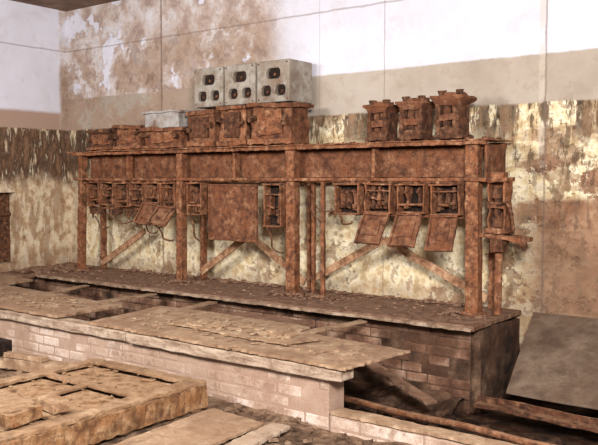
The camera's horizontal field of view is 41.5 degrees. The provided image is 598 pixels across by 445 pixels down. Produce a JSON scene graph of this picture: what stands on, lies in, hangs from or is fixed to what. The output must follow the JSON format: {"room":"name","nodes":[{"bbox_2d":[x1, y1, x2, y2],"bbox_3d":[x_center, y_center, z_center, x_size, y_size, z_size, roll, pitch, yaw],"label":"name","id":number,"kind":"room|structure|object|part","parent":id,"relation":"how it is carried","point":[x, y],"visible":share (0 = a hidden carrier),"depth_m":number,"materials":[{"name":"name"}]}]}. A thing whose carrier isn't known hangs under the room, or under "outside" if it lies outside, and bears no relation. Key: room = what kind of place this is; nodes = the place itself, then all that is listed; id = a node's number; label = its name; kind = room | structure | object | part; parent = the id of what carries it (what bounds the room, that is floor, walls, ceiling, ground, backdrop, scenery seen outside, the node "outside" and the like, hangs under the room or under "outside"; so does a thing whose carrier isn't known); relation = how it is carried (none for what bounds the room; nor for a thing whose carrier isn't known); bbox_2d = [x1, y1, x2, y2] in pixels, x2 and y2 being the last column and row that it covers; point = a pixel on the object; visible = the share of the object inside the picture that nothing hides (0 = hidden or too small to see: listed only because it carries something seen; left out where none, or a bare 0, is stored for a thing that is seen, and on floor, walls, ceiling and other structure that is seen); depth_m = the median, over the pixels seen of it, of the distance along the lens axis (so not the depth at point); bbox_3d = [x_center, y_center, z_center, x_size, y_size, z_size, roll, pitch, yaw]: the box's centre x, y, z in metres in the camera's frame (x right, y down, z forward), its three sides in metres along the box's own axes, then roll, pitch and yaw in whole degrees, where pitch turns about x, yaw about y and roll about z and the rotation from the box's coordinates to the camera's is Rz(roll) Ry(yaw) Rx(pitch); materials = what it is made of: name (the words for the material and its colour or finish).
{"room":"power station hall","nodes":[
{"label":"power station hall","id":0,"kind":"room"},
{"bbox_2d":[0,0,69,285],"bbox_3d":[-6.621,-0.654,10.799,0.400,5.680,8.000,2,4,37],"label":"wall","id":1,"kind":"structure","parent":0,"point":[34,164],"depth_m":13.28,"materials":[{"name":"beige paint"}]},
{"bbox_2d":[0,193,10,261],"bbox_3d":[-5.119,0.098,12.779,0.105,1.140,0.980,2,4,37],"label":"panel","id":2,"kind":"structure","parent":1,"relation":"attached to","point":[5,214],"depth_m":13.09,"materials":[{"name":"brown metal"}]},
{"bbox_2d":[1,262,92,278],"bbox_3d":[-4.170,0.795,13.146,0.718,0.120,1.408,2,4,37],"label":"bank","id":3,"kind":"object","parent":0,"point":[13,273],"visible":0.36,"depth_m":12.81,"materials":[{"name":"mud"}]},
{"bbox_2d":[11,0,118,10],"bbox_3d":[0.567,-3.428,7.686,14.620,0.200,4.000,2,4,37],"label":"ceiling","id":4,"kind":"structure","parent":0,"point":[63,5],"depth_m":13.07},
{"bbox_2d":[0,319,343,429],"bbox_3d":[-2.800,1.586,9.030,7.830,0.839,0.231,2,4,37],"label":"brick wall","id":5,"kind":"structure","parent":0,"point":[312,400],"depth_m":7.37,"materials":[{"name":"brick"}]},
{"bbox_2d":[0,308,130,340],"bbox_3d":[-3.809,1.070,9.683,5.300,0.111,0.211,2,4,37],"label":"beam","id":6,"kind":"structure","parent":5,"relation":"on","point":[64,323],"depth_m":8.63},
{"bbox_2d":[0,274,32,285],"bbox_3d":[-4.800,0.886,11.480,1.663,0.037,1.858,2,4,37],"label":"board","id":7,"kind":"object","parent":6,"relation":"on","point":[5,279],"visible":1,"depth_m":11.79,"materials":[{"name":"brown wood"}]},
{"bbox_2d":[0,285,121,317],"bbox_3d":[-3.417,0.974,9.989,2.744,0.040,1.158,2,4,37],"label":"board","id":8,"kind":"object","parent":6,"relation":"on","point":[83,305],"visible":0.92,"depth_m":9.52,"materials":[{"name":"brown wood"}]},
{"bbox_2d":[49,285,89,292],"bbox_3d":[-3.477,0.968,10.732,0.107,0.047,1.679,2,4,29],"label":"plate","id":9,"kind":"object","parent":8,"relation":"on","point":[79,286],"visible":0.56,"depth_m":11.12,"materials":[{"name":"brown wood"}]},
{"bbox_2d":[99,293,156,302],"bbox_3d":[-2.502,1.008,9.992,0.169,0.048,1.663,3,4,41],"label":"plate","id":10,"kind":"object","parent":8,"relation":"on","point":[147,294],"visible":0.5,"depth_m":10.26,"materials":[{"name":"brown wood"}]},
{"bbox_2d":[87,306,213,330],"bbox_3d":[-1.663,1.047,8.722,0.845,0.035,1.261,2,4,37],"label":"board","id":11,"kind":"object","parent":6,"relation":"on","point":[174,313],"visible":0.92,"depth_m":8.61,"materials":[{"name":"brown wood"}]},
{"bbox_2d":[181,301,216,309],"bbox_3d":[-1.487,1.051,9.221,0.148,0.048,1.679,2,4,29],"label":"plate","id":12,"kind":"object","parent":11,"relation":"on","point":[206,303],"visible":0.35,"depth_m":9.67,"materials":[{"name":"brown wood"}]},
{"bbox_2d":[126,332,353,381],"bbox_3d":[-0.646,1.203,7.253,2.620,0.112,0.213,2,4,37],"label":"beam","id":13,"kind":"structure","parent":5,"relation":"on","point":[286,366],"depth_m":7.04,"materials":[{"name":"beige wood"}]},
{"bbox_2d":[129,312,309,349],"bbox_3d":[-0.797,1.083,8.028,1.414,0.033,1.304,2,4,37],"label":"board","id":14,"kind":"object","parent":13,"relation":"on","point":[170,331],"visible":0.74,"depth_m":7.89,"materials":[{"name":"brown wood"}]},
{"bbox_2d":[222,311,312,325],"bbox_3d":[-0.460,1.084,8.840,1.237,0.030,0.473,3,4,40],"label":"plate","id":15,"kind":"object","parent":14,"relation":"on","point":[237,313],"visible":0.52,"depth_m":8.84,"materials":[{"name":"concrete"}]},
{"bbox_2d":[300,319,366,333],"bbox_3d":[0.084,1.115,8.027,1.687,0.047,0.119,-3,4,-43],"label":"plate","id":16,"kind":"object","parent":14,"relation":"on","point":[356,322],"visible":0.48,"depth_m":8.27,"materials":[{"name":"brown wood"}]},
{"bbox_2d":[232,330,409,370],"bbox_3d":[0.200,1.138,7.083,1.355,0.033,1.020,2,4,37],"label":"board","id":17,"kind":"object","parent":13,"relation":"on","point":[325,359],"visible":0.86,"depth_m":6.93,"materials":[{"name":"brown wood"}]},
{"bbox_2d":[0,288,379,359],"bbox_3d":[-2.389,0.981,9.226,7.734,0.070,0.930,2,4,37],"label":"flakes","id":18,"kind":"object","parent":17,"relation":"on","point":[273,333],"visible":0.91,"depth_m":7.82,"materials":[{"name":"white paint"}]},
{"bbox_2d":[168,317,319,345],"bbox_3d":[-0.573,1.064,7.764,1.712,0.026,0.472,3,4,41],"label":"wood panel","id":19,"kind":"object","parent":17,"relation":"on","point":[298,338],"visible":0.75,"depth_m":7.59,"materials":[{"name":"brown wood"}]},
{"bbox_2d":[0,369,411,444],"bbox_3d":[-1.637,1.785,5.071,14.620,0.120,4.720,2,4,37],"label":"floor","id":20,"kind":"structure","parent":0,"point":[323,437],"depth_m":6.53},
{"bbox_2d":[0,351,72,372],"bbox_3d":[-2.872,1.476,8.374,1.414,0.183,0.190,2,4,29],"label":"timber baulk","id":21,"kind":"object","parent":20,"relation":"on","point":[12,360],"visible":0.74,"depth_m":8.27,"materials":[{"name":"brown wood"}]},
{"bbox_2d":[0,338,11,355],"bbox_3d":[-3.297,1.332,8.552,0.400,0.159,0.240,2,4,37],"label":"fitting","id":22,"kind":"object","parent":21,"relation":"on","point":[5,344],"visible":1,"depth_m":8.44,"materials":[{"name":"metal"}]},
{"bbox_2d":[0,358,208,444],"bbox_3d":[-2.117,1.553,6.545,1.572,0.264,2.313,2,4,37],"label":"concrete slab","id":23,"kind":"object","parent":20,"relation":"on","point":[94,421],"visible":0.81,"depth_m":6.60,"materials":[{"name":"concrete"}]},
{"bbox_2d":[0,389,35,411],"bbox_3d":[-2.508,1.424,6.204,0.807,0.028,0.712,2,4,37],"label":"board","id":24,"kind":"object","parent":23,"relation":"on","point":[8,400],"visible":0.66,"depth_m":6.25,"materials":[{"name":"brown wood"}]},
{"bbox_2d":[0,403,42,426],"bbox_3d":[-2.043,1.409,5.795,0.167,0.094,0.307,2,4,27],"label":"brick","id":25,"kind":"object","parent":23,"relation":"on","point":[27,412],"visible":1,"depth_m":5.74,"materials":[{"name":"beige brick"}]},
{"bbox_3d":[-2.309,1.453,6.306,1.200,0.038,0.109,2,4,37],"label":"rail","id":26,"kind":"part","parent":23,"relation":"part of","materials":[{"name":"beige concrete"}]},
{"bbox_2d":[36,393,68,414],"bbox_3d":[-1.898,1.395,6.079,0.146,0.090,0.280,-3,4,-44],"label":"brick","id":27,"kind":"object","parent":23,"relation":"on","point":[51,403],"visible":0.93,"depth_m":6.01,"materials":[{"name":"brown brick"}]},
{"bbox_3d":[-2.328,1.472,6.809,0.564,0.029,0.680,2,4,37],"label":"panel","id":28,"kind":"part","parent":23,"relation":"part of","materials":[{"name":"concrete"}]},
{"bbox_2d":[8,365,169,423],"bbox_3d":[-1.962,1.431,6.707,1.353,0.023,1.687,2,4,37],"label":"debris","id":29,"kind":"object","parent":23,"relation":"on","point":[98,374],"visible":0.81,"depth_m":6.94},
{"bbox_3d":[-1.842,1.419,6.918,1.201,0.037,0.098,2,4,37],"label":"rail","id":30,"kind":"part","parent":23,"relation":"part of","materials":[{"name":"brown concrete"}]},
{"bbox_3d":[-1.472,1.392,7.403,1.202,0.036,0.139,2,4,37],"label":"rail","id":31,"kind":"part","parent":23,"relation":"part of","materials":[{"name":"brown concrete"}]},
{"bbox_2d":[114,408,263,444],"bbox_3d":[-0.999,1.671,5.953,0.651,0.053,1.705,2,4,37],"label":"board","id":32,"kind":"object","parent":20,"relation":"on","point":[214,426],"visible":1,"depth_m":6.21,"materials":[{"name":"beige wood"}]},
{"bbox_2d":[0,368,385,444],"bbox_3d":[-1.517,1.648,6.653,6.459,0.079,1.871,2,4,37],"label":"debris","id":33,"kind":"object","parent":20,"relation":"on","point":[234,410],"visible":0.3,"depth_m":6.51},
{"bbox_2d":[225,422,289,444],"bbox_3d":[-0.375,1.668,6.028,0.218,0.049,0.856,2,4,33],"label":"board","id":34,"kind":"object","parent":33,"relation":"on","point":[259,436],"visible":1,"depth_m":6.12,"materials":[{"name":"beige wood"}]},
{"bbox_2d":[15,277,472,413],"bbox_3d":[-1.413,1.443,10.633,8.090,0.948,0.161,2,4,37],"label":"wall","id":35,"kind":"structure","parent":0,"point":[438,358],"depth_m":8.78,"materials":[{"name":"brick"}]},
{"bbox_2d":[32,266,520,331],"bbox_3d":[-0.849,0.920,10.684,7.501,0.061,1.282,2,4,37],"label":"concrete ledge","id":36,"kind":"object","parent":35,"relation":"on","point":[360,306],"visible":0.75,"depth_m":9.65,"materials":[{"name":"brown concrete"}]},
{"bbox_2d":[37,275,472,331],"bbox_3d":[-1.158,0.951,10.072,7.240,0.051,0.067,2,4,37],"label":"edging","id":37,"kind":"object","parent":36,"relation":"attached to","point":[297,308],"visible":1,"depth_m":9.37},
{"bbox_2d":[12,264,501,320],"bbox_3d":[-1.143,0.869,10.870,8.045,0.069,1.251,2,4,37],"label":"flakes","id":38,"kind":"object","parent":36,"relation":"on","point":[54,268],"visible":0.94,"depth_m":10.48,"materials":[{"name":"concrete"}]},
{"bbox_2d":[67,138,532,315],"bbox_3d":[-0.606,-0.057,10.509,7.545,1.924,0.972,2,4,37],"label":"rack","id":39,"kind":"object","parent":36,"relation":"on","point":[125,180],"visible":0.98,"depth_m":9.98,"materials":[{"name":"metal"}]},
{"bbox_3d":[-3.477,-0.145,12.648,0.209,1.863,0.180,2,4,37],"label":"post","id":40,"kind":"part","parent":39,"relation":"part of","materials":[{"name":"brown metal"}]},
{"bbox_2d":[86,128,117,150],"bbox_3d":[-2.992,-1.283,12.372,0.628,0.369,0.452,2,4,37],"label":"contactor","id":41,"kind":"object","parent":39,"relation":"on","point":[103,139],"visible":0.75,"depth_m":12.20},
{"bbox_3d":[-3.069,-1.285,12.243,0.428,0.175,0.076,2,4,37],"label":"plate","id":42,"kind":"part","parent":41,"relation":"part of","materials":[{"name":"brown metal"}]},
{"bbox_3d":[-2.984,-1.424,12.375,0.628,0.087,0.424,2,4,37],"label":"lid","id":43,"kind":"part","parent":41,"relation":"part of","materials":[{"name":"brown metal"}]},
{"bbox_3d":[-3.218,-0.169,12.989,0.083,1.851,0.091,2,4,37],"label":"post","id":44,"kind":"part","parent":39,"relation":"part of","materials":[{"name":"brown metal"}]},
{"bbox_2d":[112,124,144,149],"bbox_3d":[-2.477,-1.290,11.988,0.669,0.413,0.454,2,4,37],"label":"contactor","id":45,"kind":"object","parent":39,"relation":"on","point":[128,137],"visible":0.78,"depth_m":11.82},
{"bbox_3d":[-2.595,-1.286,11.886,0.428,0.222,0.070,2,4,37],"label":"plate","id":46,"kind":"part","parent":45,"relation":"part of","materials":[{"name":"brown metal"}]},
{"bbox_3d":[-2.471,-1.442,11.986,0.669,0.110,0.436,2,4,37],"label":"lid","id":47,"kind":"part","parent":45,"relation":"part of","materials":[{"name":"brown metal"}]},
{"bbox_3d":[-2.506,-0.210,11.991,2.102,0.045,0.065,2,4,37],"label":"rail","id":48,"kind":"part","parent":39,"relation":"part of","materials":[{"name":"brown metal"}]},
{"bbox_3d":[-2.208,-0.126,11.461,0.325,0.333,0.227,1,3,22],"label":"flap door","id":49,"kind":"part","parent":39,"relation":"part of","materials":[{"name":"brown metal"}]},
{"bbox_3d":[-1.948,-0.088,11.195,0.304,0.271,0.360,1,3,18],"label":"flap door","id":50,"kind":"part","parent":39,"relation":"part of","materials":[{"name":"brown metal"}]},
{"bbox_2d":[139,126,190,148],"bbox_3d":[-1.870,-1.228,11.524,0.879,0.340,0.499,2,4,37],"label":"contactor","id":51,"kind":"object","parent":39,"relation":"on","point":[159,137],"visible":0.88,"depth_m":11.32},
{"bbox_3d":[-1.974,-1.230,11.391,0.463,0.181,0.061,2,4,37],"label":"plate","id":52,"kind":"part","parent":51,"relation":"part of","materials":[{"name":"brown metal"}]},
{"bbox_3d":[-1.863,-1.350,11.526,0.879,0.097,0.476,2,4,37],"label":"lid","id":53,"kind":"part","parent":51,"relation":"part of","materials":[{"name":"brown metal"}]},
{"bbox_2d":[141,110,189,127],"bbox_3d":[-1.863,-1.494,11.523,0.788,0.246,0.471,2,4,37],"label":"box","id":54,"kind":"object","parent":51,"relation":"on","point":[173,118],"visible":0.77,"depth_m":11.31,"materials":[{"name":"grey metal"}]},
{"bbox_3d":[-1.680,-0.070,11.280,0.190,1.864,0.182,2,4,37],"label":"post","id":55,"kind":"part","parent":39,"relation":"part of","materials":[{"name":"brown metal"}]},
{"bbox_3d":[-1.518,-0.977,11.409,0.056,0.063,0.384,2,4,37],"label":"cross rail","id":56,"kind":"part","parent":39,"relation":"part of","materials":[{"name":"brown metal"}]},
{"bbox_3d":[-1.403,-0.093,11.610,0.081,1.852,0.091,2,4,37],"label":"post","id":57,"kind":"part","parent":39,"relation":"part of","materials":[{"name":"brown metal"}]},
{"bbox_2d":[185,108,227,147],"bbox_3d":[-1.263,-1.320,11.056,0.576,0.560,0.471,2,4,37],"label":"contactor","id":58,"kind":"object","parent":39,"relation":"on","point":[203,128],"visible":0.79,"depth_m":10.89},
{"bbox_3d":[-1.380,-1.326,10.960,0.382,0.299,0.062,2,4,37],"label":"plate","id":59,"kind":"part","parent":58,"relation":"part of","materials":[{"name":"brown metal"}]},
{"bbox_3d":[-1.256,-1.547,11.052,0.576,0.105,0.449,2,4,37],"label":"lid","id":60,"kind":"part","parent":58,"relation":"part of","materials":[{"name":"brown metal"}]},
{"bbox_2d":[194,66,225,108],"bbox_3d":[-1.116,-1.886,11.162,0.550,0.540,0.508,2,4,37],"label":"electrical box","id":61,"kind":"object","parent":58,"relation":"on","point":[209,83],"depth_m":10.98,"materials":[{"name":"metal"}]},
{"bbox_2d":[201,92,205,101],"bbox_3d":[-1.285,-1.766,11.146,0.156,0.131,0.130,2,4,37],"label":"socket","id":62,"kind":"object","parent":61,"relation":"attached to","point":[203,94],"depth_m":11.11,"materials":[{"name":"metal"}]},
{"bbox_2d":[205,75,213,84],"bbox_3d":[-1.189,-1.983,11.060,0.227,0.131,0.130,2,4,37],"label":"socket","id":63,"kind":"object","parent":61,"relation":"attached to","point":[209,79],"depth_m":11.01,"materials":[{"name":"metal"}]},
{"bbox_2d":[213,91,218,99],"bbox_3d":[-1.093,-1.758,10.999,0.156,0.131,0.130,2,4,37],"label":"socket","id":64,"kind":"object","parent":61,"relation":"attached to","point":[215,93],"depth_m":10.96,"materials":[{"name":"metal"}]},
{"bbox_3d":[-0.887,-0.129,10.551,0.874,0.764,0.049,2,4,37],"label":"plate","id":65,"kind":"part","parent":39,"relation":"part of","materials":[{"name":"brown metal"}]},
{"bbox_2d":[216,105,259,146],"bbox_3d":[-0.799,-1.302,10.708,0.558,0.565,0.465,2,4,37],"label":"electrical box","id":66,"kind":"object","parent":39,"relation":"on","point":[235,128],"visible":0.78,"depth_m":10.55,"materials":[{"name":"brown metal"}]},
{"bbox_3d":[-0.898,-1.306,10.590,0.285,0.345,0.067,2,4,37],"label":"plate","id":67,"kind":"part","parent":66,"relation":"part of","materials":[{"name":"brown metal"}]},
{"bbox_3d":[-0.792,-1.540,10.705,0.558,0.091,0.441,2,4,37],"label":"lid","id":68,"kind":"part","parent":66,"relation":"part of","materials":[{"name":"brown metal"}]},
{"bbox_3d":[-0.257,-0.227,10.288,0.297,0.566,0.060,2,4,37],"label":"plate","id":69,"kind":"part","parent":39,"relation":"part of","materials":[{"name":"metal"}]},
{"bbox_3d":[-0.664,-0.771,10.658,6.699,0.329,0.034,2,4,37],"label":"panel","id":70,"kind":"part","parent":39,"relation":"part of","materials":[{"name":"brown metal"}]},
{"bbox_2d":[246,102,313,145],"bbox_3d":[-0.258,-1.276,10.279,0.785,0.563,0.548,2,4,37],"label":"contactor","id":71,"kind":"object","parent":39,"relation":"on","point":[285,123],"visible":0.97,"depth_m":10.12},
{"bbox_2d":[225,59,311,105],"bbox_3d":[-0.424,-1.857,10.636,1.130,0.540,0.508,2,4,37],"label":"electrical box","id":72,"kind":"object","parent":71,"relation":"on","point":[283,80],"depth_m":10.38,"materials":[{"name":"metal"}]},
{"bbox_2d":[231,89,237,98],"bbox_3d":[-0.824,-1.747,10.795,0.156,0.131,0.130,2,4,37],"label":"socket","id":73,"kind":"object","parent":72,"relation":"attached to","point":[234,93],"depth_m":10.75,"materials":[{"name":"metal"}]},
{"bbox_2d":[236,72,245,81],"bbox_3d":[-0.728,-1.964,10.710,0.227,0.131,0.130,2,4,37],"label":"socket","id":74,"kind":"object","parent":72,"relation":"attached to","point":[240,76],"depth_m":10.67,"materials":[{"name":"metal"}]},
{"bbox_2d":[245,88,250,97],"bbox_3d":[-0.631,-1.739,10.649,0.156,0.131,0.130,2,4,37],"label":"socket","id":75,"kind":"object","parent":72,"relation":"attached to","point":[247,90],"depth_m":10.60,"materials":[{"name":"metal"}]},
{"bbox_2d":[264,86,270,95],"bbox_3d":[-0.362,-1.728,10.444,0.156,0.131,0.130,2,4,37],"label":"socket","id":76,"kind":"object","parent":72,"relation":"attached to","point":[267,89],"depth_m":10.40,"materials":[{"name":"plastic"}]},
{"bbox_2d":[269,68,279,78],"bbox_3d":[-0.266,-1.945,10.359,0.227,0.131,0.130,2,4,37],"label":"socket","id":77,"kind":"object","parent":72,"relation":"attached to","point":[273,72],"depth_m":10.31,"materials":[{"name":"plastic"}]},
{"bbox_2d":[278,85,284,94],"bbox_3d":[-0.170,-1.720,10.298,0.156,0.131,0.130,2,4,37],"label":"socket","id":78,"kind":"object","parent":72,"relation":"attached to","point":[281,88],"depth_m":10.26,"materials":[{"name":"plastic"}]},
{"bbox_3d":[-0.372,-1.283,10.146,0.416,0.316,0.061,2,4,37],"label":"plate","id":79,"kind":"part","parent":71,"relation":"part of","materials":[{"name":"brown metal"}]},
{"bbox_3d":[-0.247,-1.508,10.281,0.785,0.100,0.512,2,4,37],"label":"lid","id":80,"kind":"part","parent":71,"relation":"part of","materials":[{"name":"brown metal"}]},
{"bbox_3d":[-0.798,-0.964,10.471,6.999,0.055,0.115,2,4,37],"label":"rail","id":81,"kind":"part","parent":39,"relation":"part of","materials":[{"name":"brown metal"}]},
{"bbox_3d":[-0.792,-0.572,10.501,7.002,0.051,0.084,2,4,37],"label":"rail","id":82,"kind":"part","parent":39,"relation":"part of","materials":[{"name":"brown metal"}]},
{"bbox_3d":[-0.496,-0.580,10.892,7.001,0.063,0.114,2,4,37],"label":"rail","id":83,"kind":"part","parent":39,"relation":"part of","materials":[{"name":"brown metal"}]},
{"bbox_2d":[76,136,501,151],"bbox_3d":[-0.644,-1.028,10.671,7.033,0.048,0.556,2,4,37],"label":"flakes","id":84,"kind":"object","parent":39,"relation":"on","point":[482,136],"visible":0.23,"depth_m":9.18,"materials":[{"name":"brown metal"}]},
{"bbox_3d":[-0.077,-0.014,10.070,0.225,1.882,0.190,2,4,37],"label":"post","id":85,"kind":"part","parent":39,"relation":"part of","materials":[{"name":"brown metal"}]},
{"bbox_3d":[-0.495,-0.969,10.871,7.001,0.075,0.104,2,4,37],"label":"rail","id":86,"kind":"part","parent":39,"relation":"part of","materials":[{"name":"brown metal"}]},
{"bbox_3d":[0.166,-0.028,10.419,0.103,1.854,0.089,2,4,37],"label":"post","id":87,"kind":"part","parent":39,"relation":"part of","materials":[{"name":"brown metal"}]},
{"bbox_3d":[0.185,0.193,10.062,0.055,1.455,0.056,2,4,37],"label":"slim post","id":88,"kind":"part","parent":39,"relation":"part of","materials":[{"name":"brown metal"}]},
{"bbox_3d":[0.298,0.210,9.765,0.124,1.458,0.113,2,4,37],"label":"slim post","id":89,"kind":"part","parent":39,"relation":"part of","materials":[{"name":"brown metal"}]},
{"bbox_3d":[0.653,-0.287,9.590,0.354,0.385,0.055,2,4,37],"label":"plate","id":90,"kind":"part","parent":39,"relation":"part of","materials":[{"name":"metal"}]},
{"bbox_3d":[0.840,0.072,9.125,0.350,0.363,0.281,2,4,37],"label":"flap door","id":91,"kind":"part","parent":39,"relation":"part of","materials":[{"name":"brown metal"}]},
{"bbox_2d":[363,99,398,141],"bbox_3d":[1.002,-1.196,9.346,0.367,0.498,0.388,2,4,37],"label":"relay","id":92,"kind":"object","parent":39,"relation":"on","point":[381,117],"visible":0.97,"depth_m":9.24,"materials":[{"name":"metal"}]},
{"bbox_3d":[0.997,-0.291,9.327,0.355,0.357,0.052,2,4,37],"label":"plate","id":93,"kind":"part","parent":39,"relation":"part of","materials":[{"name":"metal"}]},
{"bbox_3d":[1.154,-0.088,9.209,1.899,0.045,0.064,2,4,37],"label":"rail","id":94,"kind":"part","parent":39,"relation":"part of","materials":[{"name":"brown metal"}]},
{"bbox_3d":[1.195,0.085,8.877,0.354,0.380,0.235,2,4,37],"label":"flap door","id":95,"kind":"part","parent":39,"relation":"part of","materials":[{"name":"brown metal"}]},
{"bbox_3d":[1.347,-0.276,9.062,0.354,0.353,0.051,2,4,37],"label":"plate","id":96,"kind":"part","parent":39,"relation":"part of","materials":[{"name":"metal"}]},
{"bbox_2d":[395,95,435,140],"bbox_3d":[1.355,-1.190,9.070,0.384,0.515,0.401,2,4,37],"label":"relay","id":97,"kind":"object","parent":39,"relation":"on","point":[415,113],"visible":0.94,"depth_m":8.98,"materials":[{"name":"metal"}]},
{"bbox_3d":[1.554,0.120,8.647,0.351,0.400,0.201,2,4,37],"label":"flap door","id":98,"kind":"part","parent":39,"relation":"part of","materials":[{"name":"brown metal"}]},
{"bbox_3d":[1.688,-0.261,8.802,0.352,0.363,0.053,2,4,37],"label":"plate","id":99,"kind":"part","parent":39,"relation":"part of","materials":[{"name":"metal"}]},
{"bbox_2d":[430,89,476,139],"bbox_3d":[1.718,-1.195,8.792,0.402,0.553,0.392,2,4,37],"label":"relay","id":100,"kind":"object","parent":39,"relation":"on","point":[452,117],"visible":0.98,"depth_m":8.70,"materials":[{"name":"metal"}]},
{"bbox_3d":[1.908,0.069,8.567,0.222,1.882,0.202,2,4,37],"label":"post","id":101,"kind":"part","parent":39,"relation":"part of","materials":[{"name":"brown metal"}]},
{"bbox_3d":[2.195,0.058,8.878,0.100,1.854,0.092,2,4,37],"label":"post","id":102,"kind":"part","parent":39,"relation":"part of","materials":[{"name":"brown metal"}]},
{"bbox_3d":[2.134,-0.664,8.594,0.032,0.360,0.504,2,4,37],"label":"panel","id":103,"kind":"part","parent":39,"relation":"part of","materials":[{"name":"brown metal"}]},
{"bbox_2d":[479,171,532,252],"bbox_3d":[2.185,-0.107,8.403,0.560,0.874,0.384,2,4,37],"label":"switch","id":104,"kind":"object","parent":39,"relation":"attached to","point":[499,229],"depth_m":8.40,"materials":[{"name":"brown metal"}]},
{"bbox_2d":[66,0,597,351],"bbox_3d":[1.759,-0.587,9.576,14.820,5.680,0.200,2,4,37],"label":"wall","id":105,"kind":"structure","parent":0,"point":[530,67],"depth_m":9.92,"materials":[{"name":"beige paint"}]},
{"bbox_2d":[506,312,597,409],"bbox_3d":[3.579,1.382,7.279,3.420,0.604,1.346,2,4,37],"label":"metal sheet","id":106,"kind":"object","parent":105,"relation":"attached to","point":[557,361],"visible":1,"depth_m":7.88,"materials":[{"name":"metal"}]},
{"bbox_2d":[330,415,470,444],"bbox_3d":[1.970,1.934,5.345,4.200,0.549,0.141,2,4,37],"label":"curb","id":107,"kind":"object","parent":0,"point":[351,427],"visible":0.62,"depth_m":6.26,"materials":[{"name":"brick"}]},
{"bbox_2d":[330,407,516,444],"bbox_3d":[1.976,1.645,5.330,4.210,0.044,0.180,2,4,37],"label":"cap","id":108,"kind":"object","parent":107,"relation":"on","point":[465,438],"visible":1,"depth_m":6.11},
{"bbox_2d":[344,394,597,444],"bbox_3d":[0.779,1.950,8.260,14.620,0.114,3.300,2,4,37],"label":"floor","id":109,"kind":"structure","parent":0,"point":[513,425],"depth_m":7.82,"materials":[{"name":"brown soil"}]},
{"bbox_2d":[344,379,462,416],"bbox_3d":[-0.104,1.794,8.975,3.900,0.426,0.880,2,4,37],"label":"mud spill","id":110,"kind":"object","parent":109,"relation":"on","point":[393,396],"visible":0.18,"depth_m":8.28,"materials":[{"name":"brown soil"}]},
{"bbox_2d":[366,362,436,405],"bbox_3d":[0.955,1.580,8.043,0.147,0.273,1.176,-2,4,-33],"label":"plank","id":111,"kind":"object","parent":110,"relation":"on","point":[426,399],"visible":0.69,"depth_m":7.88,"materials":[{"name":"timber"}]},
{"bbox_2d":[426,413,455,427],"bbox_3d":[1.103,1.913,7.130,0.097,0.127,1.104,3,4,40],"label":"support","id":112,"kind":"object","parent":109,"relation":"on","point":[447,416],"visible":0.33,"depth_m":7.45,"materials":[{"name":"brown metal"}]},
{"bbox_2d":[344,395,555,444],"bbox_3d":[2.234,1.854,6.350,5.215,0.080,0.063,3,4,41],"label":"pipe","id":113,"kind":"object","parent":112,"relation":"on","point":[403,413],"visible":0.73,"depth_m":7.12,"materials":[{"name":"brown metal"}]},
{"bbox_2d":[344,402,562,444],"bbox_3d":[1.418,1.986,7.000,4.936,0.156,1.430,2,4,37],"label":"debris","id":114,"kind":"object","parent":109,"relation":"on","point":[553,440],"visible":0.09,"depth_m":7.45,"materials":[{"name":"brown"}]},
{"bbox_2d":[473,395,597,431],"bbox_3d":[3.120,1.822,6.641,3.554,0.139,0.124,2,4,38],"label":"beam","id":115,"kind":"structure","parent":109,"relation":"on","point":[517,409],"depth_m":7.35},
{"bbox_2d":[472,318,520,413],"bbox_3d":[2.137,1.574,8.555,0.145,0.997,1.070,2,4,37],"label":"wall","id":116,"kind":"structure","parent":0,"point":[495,346],"depth_m":8.38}
]}

